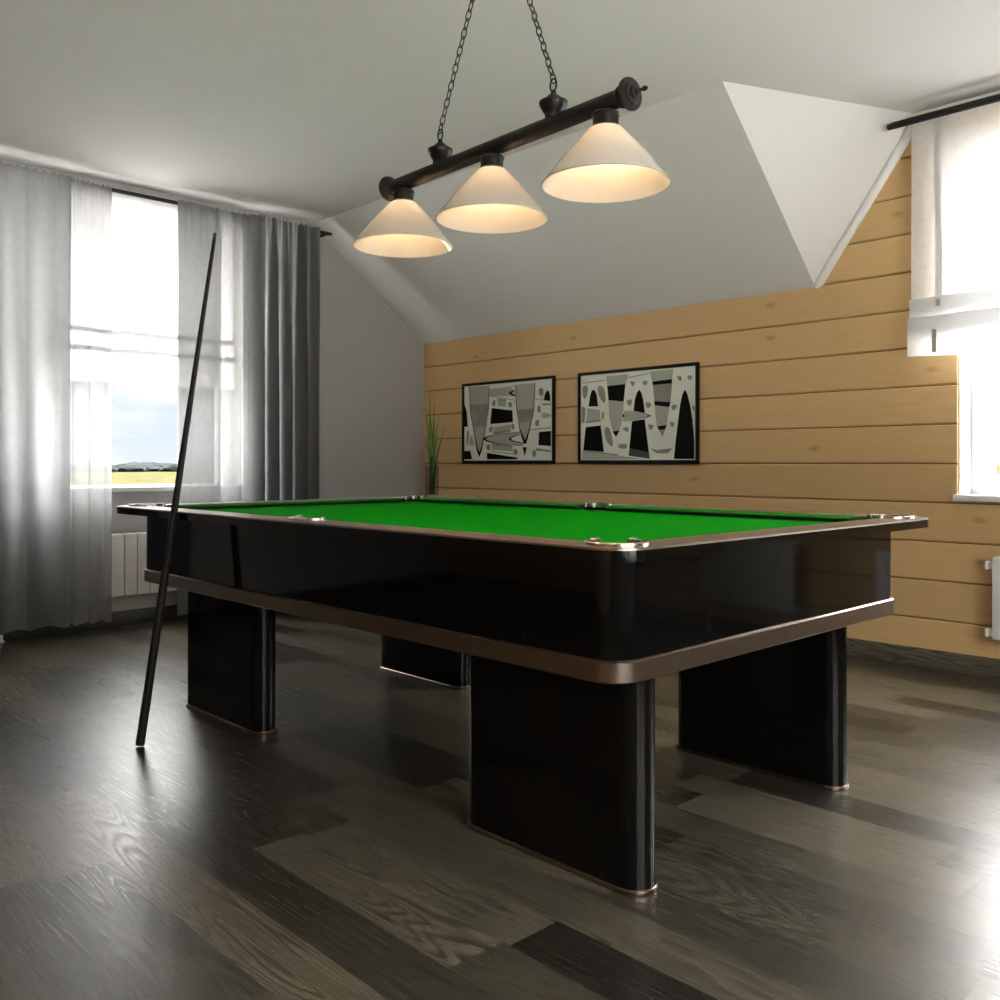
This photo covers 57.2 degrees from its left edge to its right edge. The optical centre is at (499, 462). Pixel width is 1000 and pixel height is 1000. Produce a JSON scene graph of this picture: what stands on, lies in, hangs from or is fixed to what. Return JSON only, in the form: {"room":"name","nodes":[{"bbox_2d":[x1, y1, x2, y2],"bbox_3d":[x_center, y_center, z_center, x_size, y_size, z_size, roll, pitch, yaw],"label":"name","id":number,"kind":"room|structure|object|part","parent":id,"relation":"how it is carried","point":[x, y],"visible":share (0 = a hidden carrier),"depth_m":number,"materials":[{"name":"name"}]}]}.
{"room":"games hall","nodes":[
{"label":"games hall","id":0,"kind":"room"},
{"bbox_2d":[0,158,425,611],"bbox_3d":[-3.283,-0.429,5.336,7.653,2.958,0.300,0,0,-44],"label":"wall","id":1,"kind":"structure","parent":0,"point":[371,397],"depth_m":7.21,"materials":[{"name":"grey paint"}]},
{"bbox_2d":[0,532,176,642],"bbox_3d":[-2.470,0.750,5.833,1.446,0.600,0.108,0,0,-44],"label":"radiator","id":2,"kind":"object","parent":1,"relation":"attached to","point":[129,550],"visible":0.26,"depth_m":5.86,"materials":[{"name":"metal"}]},
{"bbox_2d":[3,605,187,639],"bbox_3d":[-3.174,1.002,5.222,7.021,0.095,0.016,0,0,-44],"label":"baseboard","id":3,"kind":"structure","parent":1,"relation":"attached to","point":[144,615],"depth_m":5.89,"materials":[{"name":"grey wood"}]},
{"bbox_2d":[112,484,174,491],"bbox_3d":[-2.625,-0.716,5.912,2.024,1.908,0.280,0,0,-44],"label":"windowsill","id":4,"kind":"structure","parent":1,"relation":"in","point":[141,487],"depth_m":6.03,"materials":[{"name":"white plastic"}]},
{"bbox_3d":[-2.466,-0.706,6.172,1.310,1.828,0.075,0,0,-44],"label":"sash","id":5,"kind":"part","parent":4,"relation":"part of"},
{"bbox_2d":[112,187,229,385],"bbox_3d":[-2.324,-1.137,6.002,1.250,1.247,0.068,0,0,-44],"label":"blind","id":6,"kind":"object","parent":1,"relation":"attached to","point":[144,231],"visible":0.3,"depth_m":6.00,"materials":[{"name":"white fabric"}]},
{"bbox_3d":[-2.333,-1.742,6.012,1.250,0.035,0.040,0,0,-44],"label":"head rail","id":7,"kind":"part","parent":6,"relation":"part of","materials":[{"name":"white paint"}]},
{"bbox_2d":[74,180,331,237],"bbox_3d":[-2.571,-1.710,5.697,3.501,0.026,0.166,0,0,-44],"label":"curtain rod","id":8,"kind":"object","parent":1,"relation":"attached to","point":[120,191],"visible":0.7,"depth_m":5.90,"materials":[{"name":"black metal"}]},
{"bbox_2d":[0,161,70,634],"bbox_3d":[-3.061,-0.374,5.052,1.340,2.718,0.096,0,0,-44],"label":"curtain","id":9,"kind":"object","parent":8,"relation":"hanging from","point":[35,206],"visible":1,"depth_m":5.40,"materials":[{"name":"grey fabric"}]},
{"bbox_2d":[70,178,111,625],"bbox_3d":[-2.521,-0.370,5.615,0.284,2.721,0.025,0,0,-44],"label":"curtain","id":10,"kind":"object","parent":8,"relation":"hanging from","point":[91,204],"visible":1,"depth_m":5.63,"materials":[{"name":"white fabric"}]},
{"bbox_2d":[177,200,252,615],"bbox_3d":[-1.897,-0.365,6.206,0.601,2.731,0.033,0,0,-44],"label":"curtain","id":11,"kind":"object","parent":8,"relation":"hanging from","point":[216,466],"visible":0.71,"depth_m":6.16,"materials":[{"name":"white fabric"}]},
{"bbox_2d":[248,213,319,500],"bbox_3d":[-1.526,-0.366,6.512,0.583,2.733,0.115,0,0,-44],"label":"curtain","id":12,"kind":"object","parent":8,"relation":"hanging from","point":[284,257],"visible":0.71,"depth_m":6.52,"materials":[{"name":"grey fabric"}]},
{"bbox_2d":[0,611,999,999],"bbox_3d":[-0.488,1.150,2.424,7.653,0.200,8.373,0,0,-44],"label":"floor","id":13,"kind":"structure","parent":0,"point":[333,853],"depth_m":2.46,"materials":[{"name":"brown wood"}]},
{"bbox_2d":[136,233,216,745],"bbox_3d":[-1.209,0.089,3.427,0.288,1.913,0.033,0,0,-15],"label":"stick","id":14,"kind":"object","parent":13,"relation":"on","point":[157,625],"visible":1,"depth_m":3.41,"materials":[{"name":"black paint"}]},
{"bbox_2d":[428,495,450,496],"bbox_3d":[-0.537,0.655,7.274,0.216,0.789,0.216,0,0,-44],"label":"pedestal","id":15,"kind":"object","parent":13,"relation":"on","point":[428,495],"visible":0.16,"depth_m":7.25,"materials":[{"name":"grey"}]},
{"bbox_2d":[426,466,438,495],"bbox_3d":[-0.537,0.142,7.274,0.100,0.236,0.100,0,0,-44],"label":"glass vase","id":16,"kind":"object","parent":15,"relation":"on","point":[426,466],"visible":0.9,"depth_m":7.27,"materials":[{"name":"clear glass"}]},
{"bbox_2d":[424,390,446,493],"bbox_3d":[-0.534,-0.167,7.245,0.108,0.830,0.337,0,0,-37],"label":"grass plant","id":17,"kind":"object","parent":16,"relation":"in","point":[431,449],"visible":1,"depth_m":7.26,"materials":[{"name":"green plant"}]},
{"bbox_2d":[117,495,927,896],"bbox_3d":[-0.098,0.611,3.493,1.680,0.878,2.765,0,0,-44],"label":"table","id":18,"kind":"object","parent":13,"relation":"on","point":[560,621],"visible":1,"depth_m":2.60,"materials":[{"name":"black wood"}]},
{"bbox_3d":[-1.115,1.043,3.780,0.114,0.014,0.646,0,0,-44],"label":"foot plate","id":19,"kind":"part","parent":18,"relation":"part of","materials":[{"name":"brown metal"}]},
{"bbox_3d":[-1.115,0.769,3.780,0.102,0.542,0.634,0,0,-44],"label":"leg","id":20,"kind":"part","parent":18,"relation":"part of","materials":[{"name":"black paint"}]},
{"bbox_2d":[168,498,402,508],"bbox_3d":[-0.961,0.193,4.392,1.274,0.020,0.053,0,0,-44],"label":"cushion","id":21,"kind":"object","parent":18,"relation":"on","point":[363,500],"depth_m":4.33,"materials":[{"name":"green fabric"}]},
{"bbox_3d":[-0.372,1.043,4.494,0.114,0.014,0.646,0,0,-44],"label":"foot plate","id":22,"kind":"part","parent":18,"relation":"part of","materials":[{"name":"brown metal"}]},
{"bbox_3d":[-0.372,0.769,4.494,0.102,0.542,0.634,0,0,-44],"label":"leg","id":23,"kind":"part","parent":18,"relation":"part of","materials":[{"name":"black paint"}]},
{"bbox_2d":[421,498,584,508],"bbox_3d":[-0.031,0.193,4.428,0.053,0.020,1.117,0,0,-44],"label":"cushion","id":24,"kind":"object","parent":18,"relation":"on","point":[548,505],"depth_m":4.35,"materials":[{"name":"green fabric"}]},
{"bbox_3d":[-0.098,0.200,3.493,1.680,0.025,2.765,0,0,-44],"label":"rail","id":25,"kind":"part","parent":18,"relation":"part of","materials":[{"name":"black paint"}]},
{"bbox_3d":[-0.098,0.184,3.493,1.678,0.005,2.763,0,0,-44],"label":"rail","id":26,"kind":"part","parent":18,"relation":"part of","materials":[{"name":"brown metal"}]},
{"bbox_3d":[0.148,0.769,2.464,0.102,0.542,0.634,0,0,-44],"label":"leg","id":27,"kind":"part","parent":18,"relation":"part of","materials":[{"name":"black paint"}]},
{"bbox_3d":[0.148,1.043,2.464,0.114,0.014,0.646,0,0,-44],"label":"foot plate","id":28,"kind":"part","parent":18,"relation":"part of","materials":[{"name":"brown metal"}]},
{"bbox_2d":[604,506,863,521],"bbox_3d":[0.840,0.193,3.522,0.053,0.020,1.117,0,0,-44],"label":"cushion","id":29,"kind":"object","parent":18,"relation":"on","point":[630,509],"depth_m":3.45,"materials":[{"name":"green fabric"}]},
{"bbox_2d":[653,520,854,539],"bbox_3d":[0.765,0.193,2.593,1.274,0.020,0.053,0,0,-44],"label":"cushion","id":30,"kind":"object","parent":18,"relation":"on","point":[852,520],"depth_m":2.47,"materials":[{"name":"green fabric"}]},
{"bbox_3d":[0.891,0.769,3.178,0.102,0.542,0.634,0,0,-44],"label":"leg","id":31,"kind":"part","parent":18,"relation":"part of","materials":[{"name":"black paint"}]},
{"bbox_3d":[0.891,1.043,3.178,0.114,0.014,0.646,0,0,-44],"label":"foot plate","id":32,"kind":"part","parent":18,"relation":"part of","materials":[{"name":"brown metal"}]},
{"bbox_2d":[0,0,999,343],"bbox_3d":[-0.560,-1.365,2.355,7.453,0.886,8.373,0,0,-44],"label":"ceiling","id":33,"kind":"structure","parent":0,"point":[767,121],"depth_m":4.62,"materials":[{"name":"white paint"}]},
{"bbox_2d":[353,0,670,257],"bbox_3d":[-0.026,-1.296,2.950,0.364,1.025,1.344,0,0,-41],"label":"pendant lamp","id":34,"kind":"object","parent":33,"relation":"hanging from","point":[606,164],"visible":1,"depth_m":2.82,"materials":[{"name":"white glass"}]},
{"bbox_3d":[-0.349,-0.863,3.318,0.364,0.160,0.364,0,0,-41],"label":"lamp shade","id":35,"kind":"part","parent":34,"relation":"part of","materials":[{"name":"white glass"}]},
{"bbox_3d":[-0.113,-1.456,3.048,0.023,0.651,0.304,0,0,-41],"label":"chain","id":36,"kind":"part","parent":34,"relation":"part of","materials":[{"name":"black metal"}]},
{"bbox_3d":[-0.026,-0.863,2.950,0.364,0.160,0.364,0,0,-41],"label":"lamp shade","id":37,"kind":"part","parent":34,"relation":"part of","materials":[{"name":"white glass"}]},
{"bbox_3d":[0.083,-1.456,2.825,0.023,0.651,0.252,0,0,-41],"label":"chain","id":38,"kind":"part","parent":34,"relation":"part of","materials":[{"name":"black metal"}]},
{"bbox_3d":[0.297,-0.863,2.582,0.364,0.160,0.364,0,0,-41],"label":"lamp shade","id":39,"kind":"part","parent":34,"relation":"part of","materials":[{"name":"white glass"}]},
{"bbox_2d":[887,93,999,129],"bbox_3d":[3.006,-1.754,3.624,0.036,0.107,2.956,0,0,-44],"label":"curtain rod","id":40,"kind":"object","parent":33,"relation":"attached to","point":[994,98],"visible":1,"depth_m":4.47,"materials":[{"name":"black metal"}]},
{"bbox_2d":[424,141,999,658],"bbox_3d":[2.164,-0.429,4.970,0.300,2.958,8.373,0,0,-44],"label":"wall","id":41,"kind":"structure","parent":0,"point":[812,399],"depth_m":5.20,"materials":[{"name":"brown wood"}]},
{"bbox_2d":[462,375,555,463],"bbox_3d":[0.048,-0.310,6.940,0.024,0.635,0.993,0,0,-44],"label":"framed picture","id":42,"kind":"object","parent":41,"relation":"attached to","point":[512,421],"visible":1,"depth_m":6.91},
{"bbox_2d":[578,362,699,463],"bbox_3d":[0.893,-0.310,6.059,0.024,0.635,0.989,0,0,-44],"label":"framed picture","id":43,"kind":"object","parent":41,"relation":"attached to","point":[651,414],"visible":1,"depth_m":6.03},
{"bbox_2d":[815,125,910,288],"bbox_3d":[1.976,-1.383,4.947,0.052,0.811,0.583,0,0,-44],"label":"trim","id":44,"kind":"structure","parent":41,"relation":"attached to","point":[905,139],"depth_m":4.93,"materials":[{"name":"white paint"}]},
{"bbox_2d":[847,637,999,678],"bbox_3d":[2.050,1.002,4.860,0.016,0.095,7.773,0,0,-44],"label":"baseboard","id":45,"kind":"structure","parent":41,"relation":"attached to","point":[916,656],"depth_m":4.71,"materials":[{"name":"brown wood"}]},
{"bbox_2d":[907,90,999,356],"bbox_3d":[2.657,-1.158,4.134,0.146,1.254,1.565,0,0,-44],"label":"blind","id":46,"kind":"object","parent":41,"relation":"attached to","point":[954,304],"visible":0.93,"depth_m":4.52,"materials":[{"name":"white fabric"}]},
{"bbox_3d":[2.677,-1.768,4.154,0.090,0.035,1.565,0,0,-44],"label":"head rail","id":47,"kind":"part","parent":46,"relation":"part of","materials":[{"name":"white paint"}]},
{"bbox_2d":[953,350,999,502],"bbox_3d":[2.789,-0.654,4.261,0.280,1.792,1.209,0,0,-44],"label":"window","id":48,"kind":"structure","parent":41,"relation":"in","point":[976,370],"depth_m":4.66,"materials":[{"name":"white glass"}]},
{"bbox_3d":[2.757,0.175,4.230,0.190,0.034,1.209,0,0,-44],"label":"sill","id":49,"kind":"part","parent":48,"relation":"part of","materials":[{"name":"white paint"}]},
{"bbox_3d":[2.657,-0.644,4.511,0.075,1.712,0.542,0,0,-44],"label":"sash","id":50,"kind":"part","parent":48,"relation":"part of","materials":[{"name":"white"}]},
{"bbox_2d":[985,556,999,639],"bbox_3d":[2.699,0.750,4.118,0.108,0.600,0.948,0,0,-44],"label":"radiator","id":51,"kind":"object","parent":41,"relation":"attached to","point":[994,565],"visible":1,"depth_m":4.38,"materials":[{"name":"metal"}]},
{"label":"outside","id":52,"kind":"structure","parent":0,"visible":0},
{"bbox_2d":[996,474,999,491],"bbox_3d":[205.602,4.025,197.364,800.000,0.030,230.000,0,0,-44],"label":"yard","id":53,"kind":"structure","parent":52,"point":[997,475],"depth_m":183.92,"materials":[{"name":"white"}]},
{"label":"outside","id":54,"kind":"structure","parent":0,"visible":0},
{"bbox_2d":[112,465,999,484],"bbox_3d":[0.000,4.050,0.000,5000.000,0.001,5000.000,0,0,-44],"label":"crop field","id":55,"kind":"structure","parent":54,"point":[118,478],"depth_m":256.05,"materials":[{"name":"yellow plant"}]},
{"bbox_2d":[112,461,176,471],"bbox_3d":[-208.903,2.074,410.144,394.229,6.639,69.986,0,0,-44],"label":"tree line","id":56,"kind":"object","parent":55,"relation":"on","point":[133,466],"visible":0.16,"depth_m":421.64,"materials":[{"name":"green plant"}]}
]}

